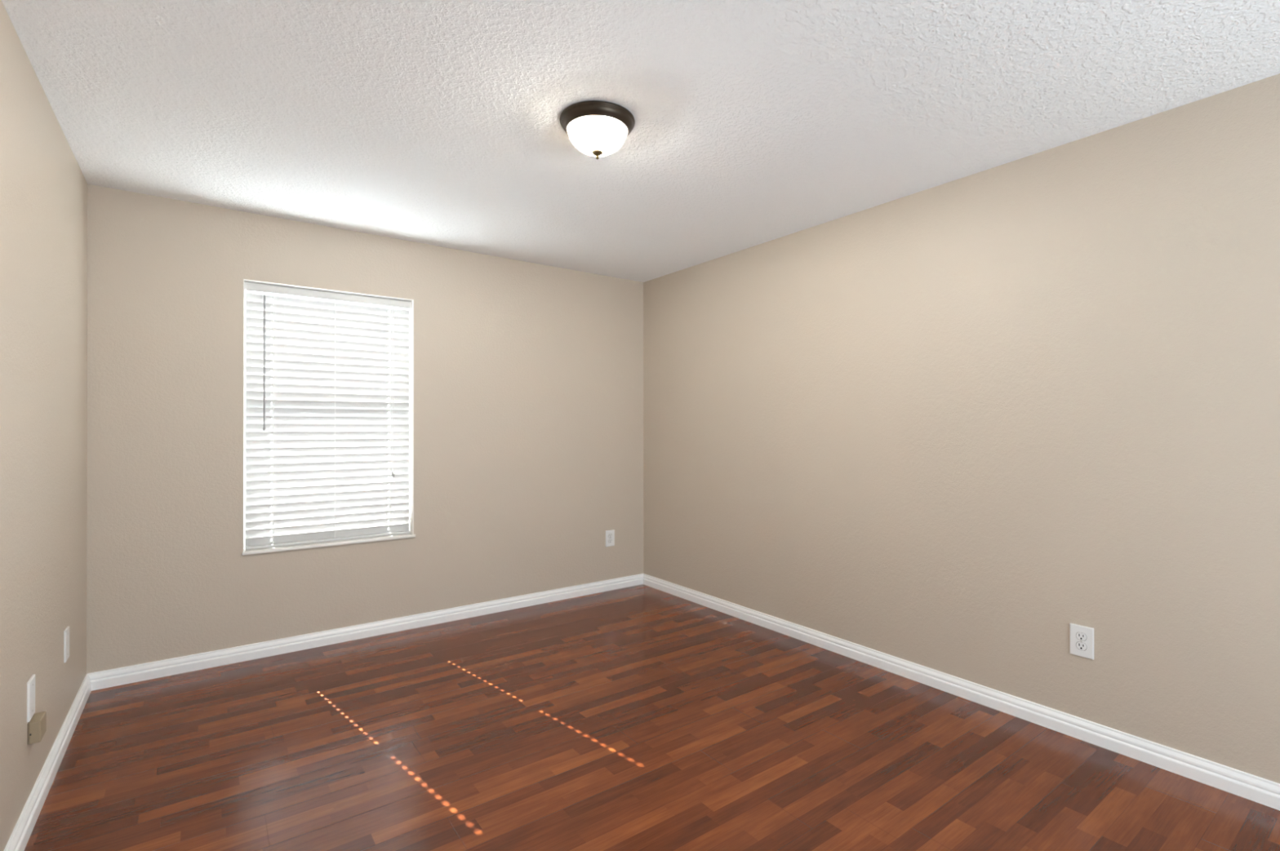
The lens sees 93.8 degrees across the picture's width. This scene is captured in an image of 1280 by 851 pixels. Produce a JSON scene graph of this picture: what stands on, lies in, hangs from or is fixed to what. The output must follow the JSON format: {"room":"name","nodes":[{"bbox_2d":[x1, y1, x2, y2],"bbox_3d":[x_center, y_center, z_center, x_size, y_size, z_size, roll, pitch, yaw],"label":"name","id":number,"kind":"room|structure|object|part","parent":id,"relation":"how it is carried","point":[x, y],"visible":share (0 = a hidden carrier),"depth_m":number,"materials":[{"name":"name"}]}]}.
{"room":"empty bedroom","nodes":[
{"label":"empty bedroom","id":0,"kind":"room"},
{"bbox_2d":[0,0,87,850],"bbox_3d":[-0.897,0.047,0.335,0.160,2.440,6.200,0,0,-36],"label":"wall","id":1,"kind":"structure","parent":0,"point":[43,186],"depth_m":2.01,"materials":[{"name":"beige paint"}]},
{"bbox_2d":[26,674,35,722],"bbox_3d":[-1.964,0.879,1.933,0.008,0.125,0.081,0,0,-36],"label":"wall plate","id":2,"kind":"object","parent":1,"relation":"attached to","point":[31,683],"visible":1,"depth_m":1.92,"materials":[{"name":"white plastic"}]},
{"bbox_2d":[27,711,46,744],"bbox_3d":[-1.958,0.981,1.944,0.031,0.068,0.087,0,0,-36],"label":"junction box","id":3,"kind":"object","parent":1,"relation":"attached to","point":[37,726],"visible":1,"depth_m":1.92,"materials":[{"name":"beige plastic"}]},
{"bbox_2d":[3,674,91,850],"bbox_3d":[-0.824,1.227,0.385,0.019,0.081,6.200,0,0,-36],"label":"baseboard","id":4,"kind":"structure","parent":1,"relation":"attached to","point":[18,841],"depth_m":2.08,"materials":[{"name":"white paint"}]},
{"bbox_2d":[63,626,69,662],"bbox_3d":[-2.336,0.892,2.441,0.008,0.125,0.081,0,0,-36],"label":"wall plate","id":5,"kind":"object","parent":1,"relation":"attached to","point":[66,633],"visible":1,"depth_m":2.42,"materials":[{"name":"white plastic"}]},
{"bbox_2d":[86,184,643,673],"bbox_3d":[-1.365,0.057,3.933,3.655,2.440,0.160,0,0,-36],"label":"wall","id":6,"kind":"structure","parent":0,"point":[528,377],"depth_m":3.52,"materials":[{"name":"beige paint"}]},
{"bbox_2d":[241,279,415,555],"bbox_3d":[-1.833,-0.046,3.576,0.915,1.501,0.164,0,0,-36],"label":"window","id":7,"kind":"structure","parent":6,"relation":"in","point":[273,549],"depth_m":3.57,"materials":[{"name":"white paint"}]},
{"bbox_2d":[244,281,411,550],"bbox_3d":[-1.828,-0.052,3.566,0.888,1.472,0.076,0,0,-36],"label":"window blind","id":8,"kind":"object","parent":7,"relation":"attached to","point":[330,424],"visible":1,"depth_m":3.54,"materials":[{"name":"white plastic"}]},
{"bbox_3d":[-2.079,-0.038,3.393,0.002,1.418,0.025,0,0,-36],"label":"ladder cord","id":9,"kind":"part","parent":8,"relation":"part of","materials":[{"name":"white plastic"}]},
{"bbox_3d":[-1.831,0.678,3.574,0.878,0.014,0.050,0,0,-36],"label":"rail","id":10,"kind":"part","parent":8,"relation":"part of","materials":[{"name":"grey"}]},
{"bbox_3d":[-1.825,-0.038,3.579,0.002,1.418,0.025,0,0,-36],"label":"ladder cord","id":11,"kind":"part","parent":8,"relation":"part of","materials":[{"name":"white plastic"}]},
{"bbox_3d":[-1.572,-0.038,3.764,0.002,1.418,0.025,0,0,-36],"label":"ladder cord","id":12,"kind":"part","parent":8,"relation":"part of","materials":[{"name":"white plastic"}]},
{"bbox_3d":[-1.551,-0.228,3.749,0.002,1.039,0.007,0,0,-36],"label":"lift cord","id":13,"kind":"part","parent":8,"relation":"part of","materials":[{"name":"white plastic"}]},
{"bbox_3d":[-1.544,-0.224,3.754,0.002,1.046,0.007,0,0,-36],"label":"lift cord","id":14,"kind":"part","parent":8,"relation":"part of","materials":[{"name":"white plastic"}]},
{"bbox_3d":[-1.820,0.696,3.558,0.915,0.018,0.124,0,0,-36],"label":"sill","id":15,"kind":"part","parent":7,"relation":"part of","materials":[{"name":"white wood"}]},
{"bbox_2d":[86,573,643,691],"bbox_3d":[-1.312,1.237,3.857,3.335,0.081,0.019,0,0,-36],"label":"baseboard","id":16,"kind":"structure","parent":6,"relation":"attached to","point":[170,667],"depth_m":3.49,"materials":[{"name":"white paint"}]},
{"bbox_2d":[605,529,614,546],"bbox_3d":[-0.232,0.877,4.656,0.081,0.125,0.009,0,0,-36],"label":"electrical outlet","id":17,"kind":"object","parent":6,"relation":"attached to","point":[610,535],"visible":1,"depth_m":4.65,"materials":[{"name":"white plastic"}]},
{"bbox_2d":[1,0,1279,282],"bbox_3d":[0.513,-1.231,1.371,3.655,0.120,6.520,0,0,-36],"label":"ceiling","id":18,"kind":"structure","parent":0,"point":[434,122],"depth_m":2.14,"materials":[{"name":"white paint"}]},
{"bbox_2d":[560,100,635,159],"bbox_3d":[-0.163,-1.092,2.289,0.287,0.150,0.287,0,0,-36],"label":"ceiling light","id":19,"kind":"object","parent":18,"relation":"attached to","point":[593,122],"visible":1,"depth_m":2.27,"materials":[{"name":"brown metal"}]},
{"bbox_2d":[24,584,1279,850],"bbox_3d":[0.514,1.319,1.364,3.655,0.100,6.520,0,0,-36],"label":"floor","id":20,"kind":"structure","parent":0,"point":[642,717],"depth_m":2.30,"materials":[{"name":"brown wood"}]},
{"bbox_2d":[643,73,1279,783],"bbox_3d":[1.923,0.051,2.400,0.160,2.440,6.200,0,0,-36],"label":"wall","id":21,"kind":"structure","parent":0,"point":[952,428],"depth_m":2.62,"materials":[{"name":"beige paint"}]},
{"bbox_2d":[643,573,1279,810],"bbox_3d":[1.852,1.231,2.343,0.019,0.081,6.200,0,0,-36],"label":"baseboard","id":22,"kind":"structure","parent":21,"relation":"attached to","point":[1255,788],"depth_m":2.59,"materials":[{"name":"white paint"}]},
{"bbox_2d":[1070,623,1093,659],"bbox_3d":[1.794,0.877,2.432,0.009,0.125,0.081,0,0,-36],"label":"electrical outlet","id":23,"kind":"object","parent":21,"relation":"attached to","point":[1082,637],"visible":1,"depth_m":2.43,"materials":[{"name":"white plastic"}]},
{"bbox_2d":[1075,641,1086,650],"bbox_3d":[1.792,0.896,2.431,0.001,0.031,0.037,0,0,-36],"label":"receptacle","id":24,"kind":"object","parent":23,"relation":"attached to","point":[1080,646],"depth_m":2.43,"materials":[{"name":"white plastic"}]},
{"bbox_2d":[1075,632,1086,641],"bbox_3d":[1.792,0.857,2.431,0.001,0.031,0.037,0,0,-36],"label":"receptacle","id":25,"kind":"object","parent":23,"relation":"attached to","point":[1080,637],"depth_m":2.43,"materials":[{"name":"white plastic"}]}
]}

